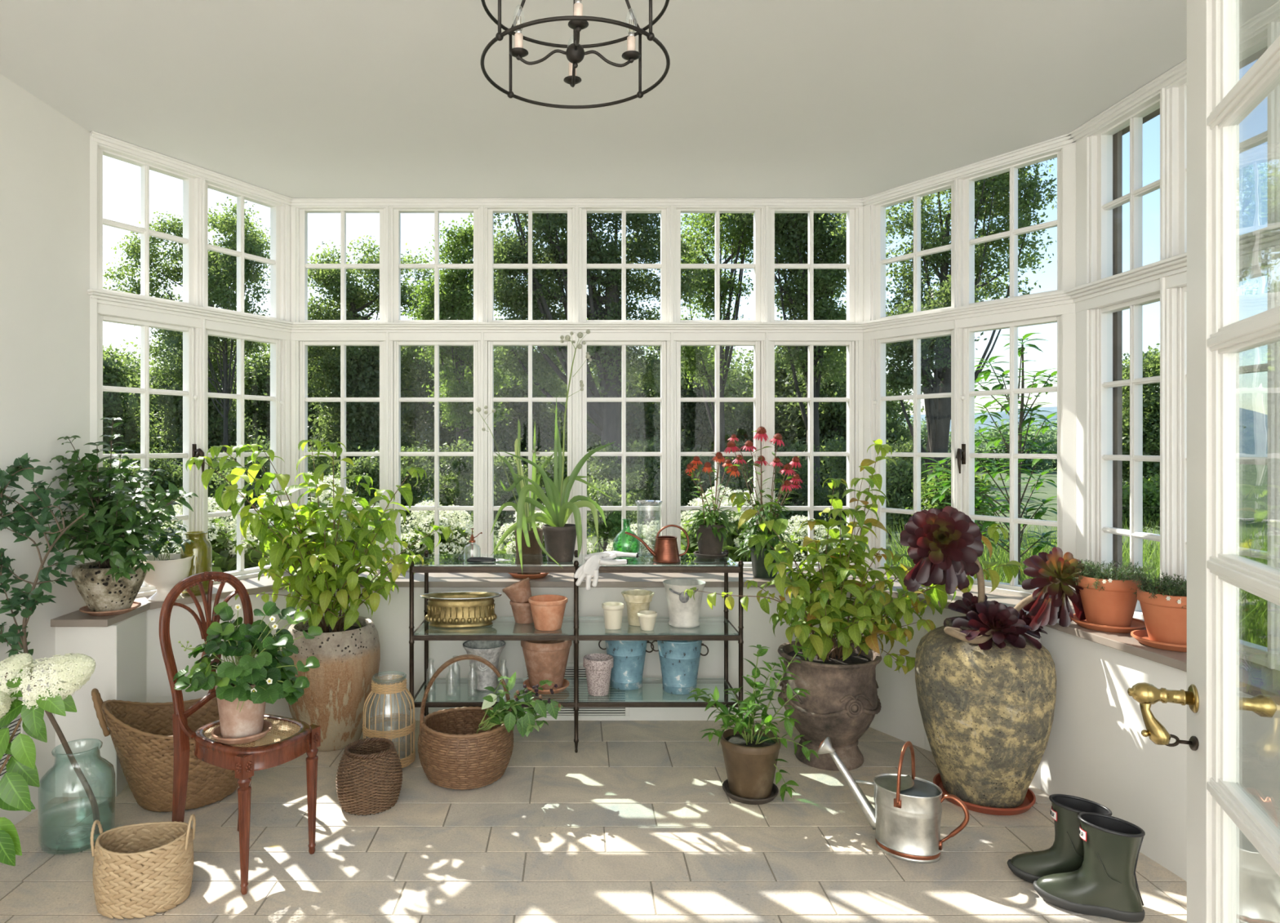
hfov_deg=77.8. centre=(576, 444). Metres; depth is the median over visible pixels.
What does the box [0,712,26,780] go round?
air vent
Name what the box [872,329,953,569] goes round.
window
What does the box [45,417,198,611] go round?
potted shrub
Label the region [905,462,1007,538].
shrub
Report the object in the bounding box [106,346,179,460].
tree
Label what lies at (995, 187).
leafy tree
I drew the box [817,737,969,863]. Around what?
watering can
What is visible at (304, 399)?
window
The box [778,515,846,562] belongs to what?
hydrangea
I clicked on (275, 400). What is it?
window
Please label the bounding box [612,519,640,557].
flask
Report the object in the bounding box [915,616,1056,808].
jar
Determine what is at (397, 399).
window
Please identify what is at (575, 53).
chandelier
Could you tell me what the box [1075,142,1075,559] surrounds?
trim
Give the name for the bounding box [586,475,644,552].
shrub
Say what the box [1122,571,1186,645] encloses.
potted thyme
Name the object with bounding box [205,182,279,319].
window
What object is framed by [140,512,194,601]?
potted plant
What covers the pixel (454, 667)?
glass bottle
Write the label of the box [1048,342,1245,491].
leafy tree
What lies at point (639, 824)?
floor
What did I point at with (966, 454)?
window
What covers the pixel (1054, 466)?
tree
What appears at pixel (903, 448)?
shrub
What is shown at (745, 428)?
tree
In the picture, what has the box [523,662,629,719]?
air vent
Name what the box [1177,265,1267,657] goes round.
window
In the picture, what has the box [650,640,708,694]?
pail
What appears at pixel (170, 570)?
bowl
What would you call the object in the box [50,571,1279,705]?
windowsill
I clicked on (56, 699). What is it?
hydrangea
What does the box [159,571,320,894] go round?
chair
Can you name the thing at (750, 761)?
pot
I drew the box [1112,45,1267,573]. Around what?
trim
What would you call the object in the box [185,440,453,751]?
potted plant
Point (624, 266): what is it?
window
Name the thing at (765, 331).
window frame
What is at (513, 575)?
saucer
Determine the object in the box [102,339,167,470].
tree
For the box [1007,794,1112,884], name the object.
rubber boot
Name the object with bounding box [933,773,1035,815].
saucer
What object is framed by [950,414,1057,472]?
tree
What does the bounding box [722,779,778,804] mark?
saucer
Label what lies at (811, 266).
window
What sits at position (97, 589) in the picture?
pot
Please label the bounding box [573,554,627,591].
glove
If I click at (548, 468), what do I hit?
shrub
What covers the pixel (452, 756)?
basket
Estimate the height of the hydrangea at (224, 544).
1.222 m
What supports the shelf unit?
on the floor
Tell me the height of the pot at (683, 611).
0.207 m
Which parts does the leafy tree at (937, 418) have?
crown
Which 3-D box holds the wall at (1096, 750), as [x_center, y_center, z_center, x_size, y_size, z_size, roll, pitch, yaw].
[1.965,1.133,1.044,0.670,0.795,6.888,0,0,0]
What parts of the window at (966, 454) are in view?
latch handle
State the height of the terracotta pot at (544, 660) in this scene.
0.238 m
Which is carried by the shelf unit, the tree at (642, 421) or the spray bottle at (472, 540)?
the spray bottle at (472, 540)
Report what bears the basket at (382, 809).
on the wicker basket at (385, 780)
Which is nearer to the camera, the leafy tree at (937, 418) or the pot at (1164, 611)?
the pot at (1164, 611)
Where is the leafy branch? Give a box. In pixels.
[0,453,100,835]
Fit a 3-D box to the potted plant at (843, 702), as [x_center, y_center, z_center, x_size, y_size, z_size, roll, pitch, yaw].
[1.203,0.703,3.534,1.461,1.453,0.629,0,0,-10]
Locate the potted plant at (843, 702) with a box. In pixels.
[684,439,1023,771]
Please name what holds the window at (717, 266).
in the wall at (127, 655)
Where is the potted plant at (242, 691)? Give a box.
[173,601,323,737]
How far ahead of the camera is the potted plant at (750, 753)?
3.16 m
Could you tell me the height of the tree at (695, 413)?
6.150 m
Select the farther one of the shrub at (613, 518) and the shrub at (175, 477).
the shrub at (175, 477)
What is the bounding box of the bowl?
[140,553,194,601]
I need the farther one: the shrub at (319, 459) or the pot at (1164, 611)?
the shrub at (319, 459)
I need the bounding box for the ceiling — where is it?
[0,0,1279,198]
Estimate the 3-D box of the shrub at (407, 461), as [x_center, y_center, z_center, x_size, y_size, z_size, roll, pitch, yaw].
[-2.611,0.749,12.047,1.150,1.602,1.054,0,0,3]
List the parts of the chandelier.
upright rod, upright rod, arm, arm, stem, arm, arm, upright rod, upright rod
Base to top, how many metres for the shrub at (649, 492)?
1.785 m
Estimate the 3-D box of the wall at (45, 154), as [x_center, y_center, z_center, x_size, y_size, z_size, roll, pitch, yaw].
[-2.205,0.087,0.550,0.290,2.885,5.900,0,0,0]
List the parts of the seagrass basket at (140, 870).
handle, handle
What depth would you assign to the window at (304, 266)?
4.43 m
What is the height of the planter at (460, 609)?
0.146 m
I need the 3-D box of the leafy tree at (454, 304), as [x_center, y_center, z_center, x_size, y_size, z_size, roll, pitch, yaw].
[-2.602,-1.828,17.991,2.782,6.755,2.432,0,0,0]
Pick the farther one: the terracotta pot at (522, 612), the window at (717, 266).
the window at (717, 266)
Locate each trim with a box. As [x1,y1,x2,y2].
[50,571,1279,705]
[87,130,293,597]
[89,133,97,562]
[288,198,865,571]
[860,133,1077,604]
[862,207,863,566]
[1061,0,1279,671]
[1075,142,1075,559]
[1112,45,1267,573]
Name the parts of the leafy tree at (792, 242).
crown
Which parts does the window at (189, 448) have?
latch handle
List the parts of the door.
handle, handle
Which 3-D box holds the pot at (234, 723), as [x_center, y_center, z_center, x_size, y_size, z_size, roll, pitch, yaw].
[-1.118,0.876,2.640,0.166,0.178,0.166,0,0,0]
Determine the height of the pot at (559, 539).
0.170 m
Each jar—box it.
[37,738,115,855]
[281,615,380,751]
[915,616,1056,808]
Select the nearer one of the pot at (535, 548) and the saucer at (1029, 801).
the saucer at (1029, 801)
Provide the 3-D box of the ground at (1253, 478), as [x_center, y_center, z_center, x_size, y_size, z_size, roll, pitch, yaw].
[0.000,1.550,50.000,320.000,0.001,220.000,0,0,0]
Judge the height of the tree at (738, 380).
6.017 m
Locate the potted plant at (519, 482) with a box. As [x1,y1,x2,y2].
[469,405,554,574]
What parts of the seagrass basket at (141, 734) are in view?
handle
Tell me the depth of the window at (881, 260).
4.17 m
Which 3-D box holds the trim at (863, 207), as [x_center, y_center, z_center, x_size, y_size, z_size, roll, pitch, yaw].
[1.635,-0.324,4.445,0.084,2.058,0.110,0,0,0]
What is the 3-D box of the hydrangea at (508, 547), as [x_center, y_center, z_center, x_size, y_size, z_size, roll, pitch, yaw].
[-0.247,0.998,5.802,0.768,1.105,0.879,0,0,-28]
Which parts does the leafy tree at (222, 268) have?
crown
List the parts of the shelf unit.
post, glass shelf, post, glass shelf, shelf rail, shelf rail, post, glass shelf, shelf rail, glass shelf, post, post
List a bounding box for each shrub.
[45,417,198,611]
[102,451,150,502]
[126,444,182,517]
[172,446,235,528]
[208,435,270,530]
[254,443,328,507]
[307,444,346,496]
[324,445,379,528]
[372,440,443,533]
[415,436,473,527]
[464,456,539,549]
[515,444,593,512]
[586,440,635,542]
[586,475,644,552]
[611,428,694,536]
[680,444,729,526]
[711,451,779,506]
[743,439,835,531]
[806,433,846,543]
[885,438,928,542]
[885,457,936,558]
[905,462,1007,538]
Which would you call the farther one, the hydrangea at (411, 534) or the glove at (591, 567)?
the hydrangea at (411, 534)
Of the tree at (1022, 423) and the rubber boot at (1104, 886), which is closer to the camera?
the rubber boot at (1104, 886)
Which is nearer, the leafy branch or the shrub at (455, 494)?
the leafy branch
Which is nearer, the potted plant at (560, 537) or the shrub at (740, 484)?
the potted plant at (560, 537)
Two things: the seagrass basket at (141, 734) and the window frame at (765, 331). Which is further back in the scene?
the window frame at (765, 331)
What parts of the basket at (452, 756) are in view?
arched handle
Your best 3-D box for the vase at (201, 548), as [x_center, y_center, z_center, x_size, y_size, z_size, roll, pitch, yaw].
[-1.795,0.561,3.725,0.136,0.288,0.136,0,0,0]
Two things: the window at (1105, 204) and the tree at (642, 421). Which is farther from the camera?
the tree at (642, 421)
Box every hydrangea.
[0,653,95,866]
[132,495,251,572]
[244,471,377,568]
[400,499,473,562]
[495,511,595,554]
[605,519,659,554]
[680,485,753,562]
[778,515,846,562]
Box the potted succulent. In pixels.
[899,506,1088,808]
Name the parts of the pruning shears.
handle, handle, blade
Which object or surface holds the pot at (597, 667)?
on the shelf unit
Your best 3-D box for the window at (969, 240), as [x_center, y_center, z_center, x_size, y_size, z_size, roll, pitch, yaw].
[2.072,-0.996,3.746,0.050,0.662,0.475,0,0,-32]
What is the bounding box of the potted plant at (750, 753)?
[686,644,818,801]
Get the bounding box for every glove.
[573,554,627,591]
[583,551,638,560]
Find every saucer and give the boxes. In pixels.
[79,601,141,616]
[211,720,272,744]
[508,573,548,578]
[523,679,568,694]
[693,551,727,559]
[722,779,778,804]
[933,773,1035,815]
[1069,613,1146,633]
[1130,629,1186,652]
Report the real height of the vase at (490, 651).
0.214 m
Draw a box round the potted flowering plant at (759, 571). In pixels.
[724,426,803,578]
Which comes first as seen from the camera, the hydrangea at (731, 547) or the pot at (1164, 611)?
the pot at (1164, 611)
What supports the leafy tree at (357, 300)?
on the ground at (1253, 478)
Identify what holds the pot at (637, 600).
on the shelf unit
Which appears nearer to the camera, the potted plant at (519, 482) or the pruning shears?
the pruning shears
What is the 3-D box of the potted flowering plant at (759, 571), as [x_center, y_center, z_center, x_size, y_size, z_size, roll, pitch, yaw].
[0.995,0.305,4.209,0.408,0.800,0.350,0,0,18]
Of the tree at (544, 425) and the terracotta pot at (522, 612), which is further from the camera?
the tree at (544, 425)
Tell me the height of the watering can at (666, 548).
0.175 m
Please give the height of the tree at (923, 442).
3.407 m
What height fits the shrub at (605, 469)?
1.611 m
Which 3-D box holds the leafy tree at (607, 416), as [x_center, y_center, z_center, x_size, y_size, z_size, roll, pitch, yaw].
[0.092,-2.658,15.013,4.969,8.415,3.317,0,0,19]
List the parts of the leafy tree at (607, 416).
crown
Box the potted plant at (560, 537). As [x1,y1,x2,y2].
[491,328,616,572]
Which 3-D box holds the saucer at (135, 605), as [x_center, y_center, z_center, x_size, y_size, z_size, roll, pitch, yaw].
[-1.955,0.693,3.315,0.224,0.024,0.224,0,0,0]
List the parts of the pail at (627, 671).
ring handle, ring handle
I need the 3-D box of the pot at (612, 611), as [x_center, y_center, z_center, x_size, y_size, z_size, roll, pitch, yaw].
[0.173,0.820,3.765,0.106,0.115,0.106,0,0,0]
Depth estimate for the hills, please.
104.42 m
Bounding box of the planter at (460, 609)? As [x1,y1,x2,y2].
[419,591,502,628]
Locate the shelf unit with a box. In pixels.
[408,550,743,753]
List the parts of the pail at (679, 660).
ring handle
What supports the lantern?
on the floor
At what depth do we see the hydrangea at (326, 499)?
5.27 m
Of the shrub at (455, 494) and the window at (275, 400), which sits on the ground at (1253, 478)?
the shrub at (455, 494)
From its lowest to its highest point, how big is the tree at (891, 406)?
4.770 m
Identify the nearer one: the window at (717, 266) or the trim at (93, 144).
the trim at (93, 144)
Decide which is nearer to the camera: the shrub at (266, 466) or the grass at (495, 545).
the grass at (495, 545)
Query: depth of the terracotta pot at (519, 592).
3.85 m
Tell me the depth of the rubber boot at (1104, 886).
2.39 m
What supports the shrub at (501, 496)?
on the ground at (1253, 478)
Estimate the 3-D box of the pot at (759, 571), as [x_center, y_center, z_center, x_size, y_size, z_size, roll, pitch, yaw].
[1.000,0.625,4.200,0.160,0.160,0.160,0,0,0]
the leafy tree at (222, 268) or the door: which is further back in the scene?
the leafy tree at (222, 268)
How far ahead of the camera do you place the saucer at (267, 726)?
2.58 m
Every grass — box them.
[227,529,619,554]
[885,511,1267,647]
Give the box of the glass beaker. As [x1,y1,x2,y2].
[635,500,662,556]
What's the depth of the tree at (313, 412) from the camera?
33.76 m
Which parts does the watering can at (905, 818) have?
spout, handle, handle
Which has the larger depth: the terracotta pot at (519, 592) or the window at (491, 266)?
the window at (491, 266)
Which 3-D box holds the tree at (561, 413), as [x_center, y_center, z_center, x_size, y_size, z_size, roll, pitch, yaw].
[-0.225,-1.866,33.267,5.587,6.906,5.098,0,0,24]
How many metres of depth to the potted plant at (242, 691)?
2.58 m
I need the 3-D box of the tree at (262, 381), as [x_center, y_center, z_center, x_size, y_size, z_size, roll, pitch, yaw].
[-12.833,-1.471,31.409,5.251,6.142,5.136,0,0,-31]
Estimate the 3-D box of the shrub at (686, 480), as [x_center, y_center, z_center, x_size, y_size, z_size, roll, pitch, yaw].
[1.812,0.780,12.008,1.193,1.540,1.127,0,0,-37]
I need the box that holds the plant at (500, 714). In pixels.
[475,671,564,737]
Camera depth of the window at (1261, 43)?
2.88 m
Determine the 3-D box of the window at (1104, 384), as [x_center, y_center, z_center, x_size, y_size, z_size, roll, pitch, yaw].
[2.240,0.061,3.167,0.057,1.273,0.410,0,0,0]
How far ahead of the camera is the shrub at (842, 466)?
12.00 m
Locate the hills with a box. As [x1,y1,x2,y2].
[406,403,1267,457]
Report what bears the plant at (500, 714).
in the basket at (452, 756)
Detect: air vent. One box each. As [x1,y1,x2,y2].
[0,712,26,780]
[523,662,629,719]
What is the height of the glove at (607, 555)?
0.046 m
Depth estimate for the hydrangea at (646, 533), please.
6.03 m
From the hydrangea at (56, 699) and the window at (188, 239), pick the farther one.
the window at (188, 239)
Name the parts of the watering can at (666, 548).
spout, handle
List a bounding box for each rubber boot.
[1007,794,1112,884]
[1032,812,1145,922]
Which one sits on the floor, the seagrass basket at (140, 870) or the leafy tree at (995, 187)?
the seagrass basket at (140, 870)
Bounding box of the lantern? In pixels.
[362,671,415,768]
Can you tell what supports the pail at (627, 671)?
on the shelf unit
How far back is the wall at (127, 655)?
4.09 m
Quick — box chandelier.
[480,0,670,108]
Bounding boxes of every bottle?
[445,666,457,695]
[463,528,482,560]
[498,659,508,690]
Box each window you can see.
[99,148,194,305]
[99,315,204,591]
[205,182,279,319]
[205,329,284,576]
[299,208,383,322]
[299,341,383,567]
[393,208,477,322]
[393,341,477,564]
[487,208,572,322]
[487,341,572,554]
[582,208,666,322]
[582,341,666,554]
[675,208,759,322]
[675,341,759,566]
[770,208,854,322]
[770,341,854,566]
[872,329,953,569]
[875,182,953,319]
[955,315,1061,592]
[963,151,1061,306]
[1095,293,1159,619]
[1097,98,1159,279]
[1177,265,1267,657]
[1178,35,1267,254]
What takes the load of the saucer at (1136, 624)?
on the windowsill at (1255, 679)
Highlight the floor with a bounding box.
[0,720,1246,922]
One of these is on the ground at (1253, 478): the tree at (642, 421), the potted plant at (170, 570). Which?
the tree at (642, 421)
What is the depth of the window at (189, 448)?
3.74 m
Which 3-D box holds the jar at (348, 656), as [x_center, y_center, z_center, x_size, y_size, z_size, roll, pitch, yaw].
[-1.179,1.147,3.800,0.454,0.566,0.454,0,0,0]
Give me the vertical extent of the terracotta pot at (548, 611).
0.142 m
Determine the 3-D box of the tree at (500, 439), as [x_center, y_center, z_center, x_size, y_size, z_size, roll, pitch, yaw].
[-3.860,-1.144,28.139,5.562,5.485,4.746,0,0,38]
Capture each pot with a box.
[71,560,147,611]
[214,683,266,737]
[502,577,531,603]
[510,600,533,623]
[514,528,542,574]
[520,640,572,689]
[528,595,568,631]
[542,524,576,562]
[583,653,613,696]
[601,601,624,630]
[621,589,654,626]
[637,610,657,631]
[662,578,705,628]
[694,522,725,555]
[720,727,781,799]
[750,545,777,578]
[1075,572,1142,626]
[1137,586,1186,645]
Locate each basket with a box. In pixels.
[89,814,195,919]
[91,688,239,812]
[335,737,402,815]
[350,791,385,812]
[417,654,513,790]
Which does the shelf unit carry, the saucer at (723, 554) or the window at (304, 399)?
the saucer at (723, 554)
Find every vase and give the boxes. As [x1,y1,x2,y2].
[179,531,212,595]
[462,640,506,691]
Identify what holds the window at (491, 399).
in the wall at (127, 655)
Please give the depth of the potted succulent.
3.06 m
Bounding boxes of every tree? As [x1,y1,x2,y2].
[102,196,270,491]
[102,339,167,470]
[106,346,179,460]
[127,340,268,488]
[227,344,319,461]
[257,343,337,460]
[307,235,450,484]
[307,346,434,489]
[400,346,445,482]
[401,215,522,479]
[408,346,541,488]
[457,213,713,526]
[493,346,587,473]
[533,318,599,479]
[555,346,697,486]
[643,346,740,479]
[656,213,782,484]
[691,346,778,479]
[709,346,833,483]
[722,213,889,519]
[774,347,903,491]
[818,158,1057,478]
[845,382,927,466]
[885,272,1000,478]
[898,417,951,469]
[920,333,1057,585]
[925,426,987,468]
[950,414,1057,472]
[1035,420,1057,471]
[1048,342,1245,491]
[1122,470,1239,541]
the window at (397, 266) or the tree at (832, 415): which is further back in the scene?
the tree at (832, 415)
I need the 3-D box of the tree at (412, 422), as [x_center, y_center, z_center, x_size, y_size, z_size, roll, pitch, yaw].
[-6.461,-1.629,31.523,5.131,6.402,5.446,0,0,-37]
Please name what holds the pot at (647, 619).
on the shelf unit
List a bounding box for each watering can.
[624,524,689,563]
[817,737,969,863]
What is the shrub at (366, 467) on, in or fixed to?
on the ground at (1253, 478)
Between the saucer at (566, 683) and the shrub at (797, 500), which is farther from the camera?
the shrub at (797, 500)
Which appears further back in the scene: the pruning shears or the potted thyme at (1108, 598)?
the pruning shears
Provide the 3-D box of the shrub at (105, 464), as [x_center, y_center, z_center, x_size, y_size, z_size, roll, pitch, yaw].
[-6.859,0.811,11.513,1.111,1.478,1.007,0,0,11]
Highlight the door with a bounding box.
[1127,0,1279,922]
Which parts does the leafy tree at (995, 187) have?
crown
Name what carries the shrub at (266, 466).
on the ground at (1253, 478)
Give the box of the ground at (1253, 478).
[136,457,1267,573]
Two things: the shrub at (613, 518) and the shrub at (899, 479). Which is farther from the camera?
the shrub at (899, 479)
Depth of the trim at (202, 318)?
3.91 m
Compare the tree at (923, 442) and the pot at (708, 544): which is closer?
the pot at (708, 544)
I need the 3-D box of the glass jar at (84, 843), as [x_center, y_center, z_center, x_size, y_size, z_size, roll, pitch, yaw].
[-1.798,1.259,2.845,0.236,0.342,0.236,0,0,0]
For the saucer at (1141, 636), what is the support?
on the windowsill at (1255, 679)
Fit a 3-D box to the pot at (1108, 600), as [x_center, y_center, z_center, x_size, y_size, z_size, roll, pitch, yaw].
[2.045,0.601,3.040,0.214,0.187,0.214,0,0,0]
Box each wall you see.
[0,74,90,825]
[55,587,924,797]
[924,605,1279,922]
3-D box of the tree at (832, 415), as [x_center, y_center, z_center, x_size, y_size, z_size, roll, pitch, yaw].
[8.410,-1.039,26.491,4.902,5.236,5.006,0,0,-11]
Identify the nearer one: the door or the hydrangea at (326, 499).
the door
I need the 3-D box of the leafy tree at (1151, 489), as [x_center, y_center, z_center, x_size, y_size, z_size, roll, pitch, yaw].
[8.705,0.938,12.042,2.288,1.224,1.376,0,0,0]
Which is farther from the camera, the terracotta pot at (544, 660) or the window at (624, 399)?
the window at (624, 399)
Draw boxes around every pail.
[598,640,653,690]
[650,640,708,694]
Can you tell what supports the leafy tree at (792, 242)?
on the ground at (1253, 478)
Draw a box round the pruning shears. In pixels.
[466,556,511,562]
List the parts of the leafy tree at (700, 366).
crown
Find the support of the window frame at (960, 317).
attached to the wall at (1096, 750)
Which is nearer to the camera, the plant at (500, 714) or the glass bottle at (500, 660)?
the plant at (500, 714)
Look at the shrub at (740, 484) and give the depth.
12.41 m
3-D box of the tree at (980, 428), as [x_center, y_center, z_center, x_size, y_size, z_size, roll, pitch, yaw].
[22.898,0.035,47.975,6.404,3.220,6.371,0,0,0]
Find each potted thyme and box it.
[1068,559,1154,626]
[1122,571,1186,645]
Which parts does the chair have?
leg, cross rail, frame, leg, leg, cane seat, seat frame, leg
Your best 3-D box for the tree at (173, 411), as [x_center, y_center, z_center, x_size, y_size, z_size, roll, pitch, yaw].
[-13.059,-1.152,27.394,5.146,5.478,4.633,0,0,37]
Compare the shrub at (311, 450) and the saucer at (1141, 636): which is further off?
the shrub at (311, 450)
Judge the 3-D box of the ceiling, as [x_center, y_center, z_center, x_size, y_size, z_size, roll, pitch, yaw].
[0.000,-1.465,0.985,4.700,0.220,7.070,0,0,0]
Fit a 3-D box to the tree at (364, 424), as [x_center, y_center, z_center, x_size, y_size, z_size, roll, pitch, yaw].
[-7.402,-0.992,27.504,5.334,5.134,5.032,0,0,34]
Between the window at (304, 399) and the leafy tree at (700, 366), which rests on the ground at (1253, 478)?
the leafy tree at (700, 366)
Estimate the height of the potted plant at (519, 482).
0.902 m
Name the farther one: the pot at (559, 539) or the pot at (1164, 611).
the pot at (559, 539)
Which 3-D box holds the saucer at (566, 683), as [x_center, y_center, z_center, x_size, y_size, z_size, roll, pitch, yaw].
[-0.148,1.174,3.835,0.224,0.028,0.224,0,0,0]
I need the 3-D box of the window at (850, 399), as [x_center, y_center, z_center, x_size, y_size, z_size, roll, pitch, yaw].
[1.317,0.061,4.447,0.478,1.273,0.057,0,0,0]
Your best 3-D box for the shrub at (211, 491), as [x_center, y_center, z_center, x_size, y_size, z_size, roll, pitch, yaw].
[-5.896,0.791,12.615,1.190,1.518,1.110,0,0,39]
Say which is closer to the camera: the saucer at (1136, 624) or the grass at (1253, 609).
the saucer at (1136, 624)

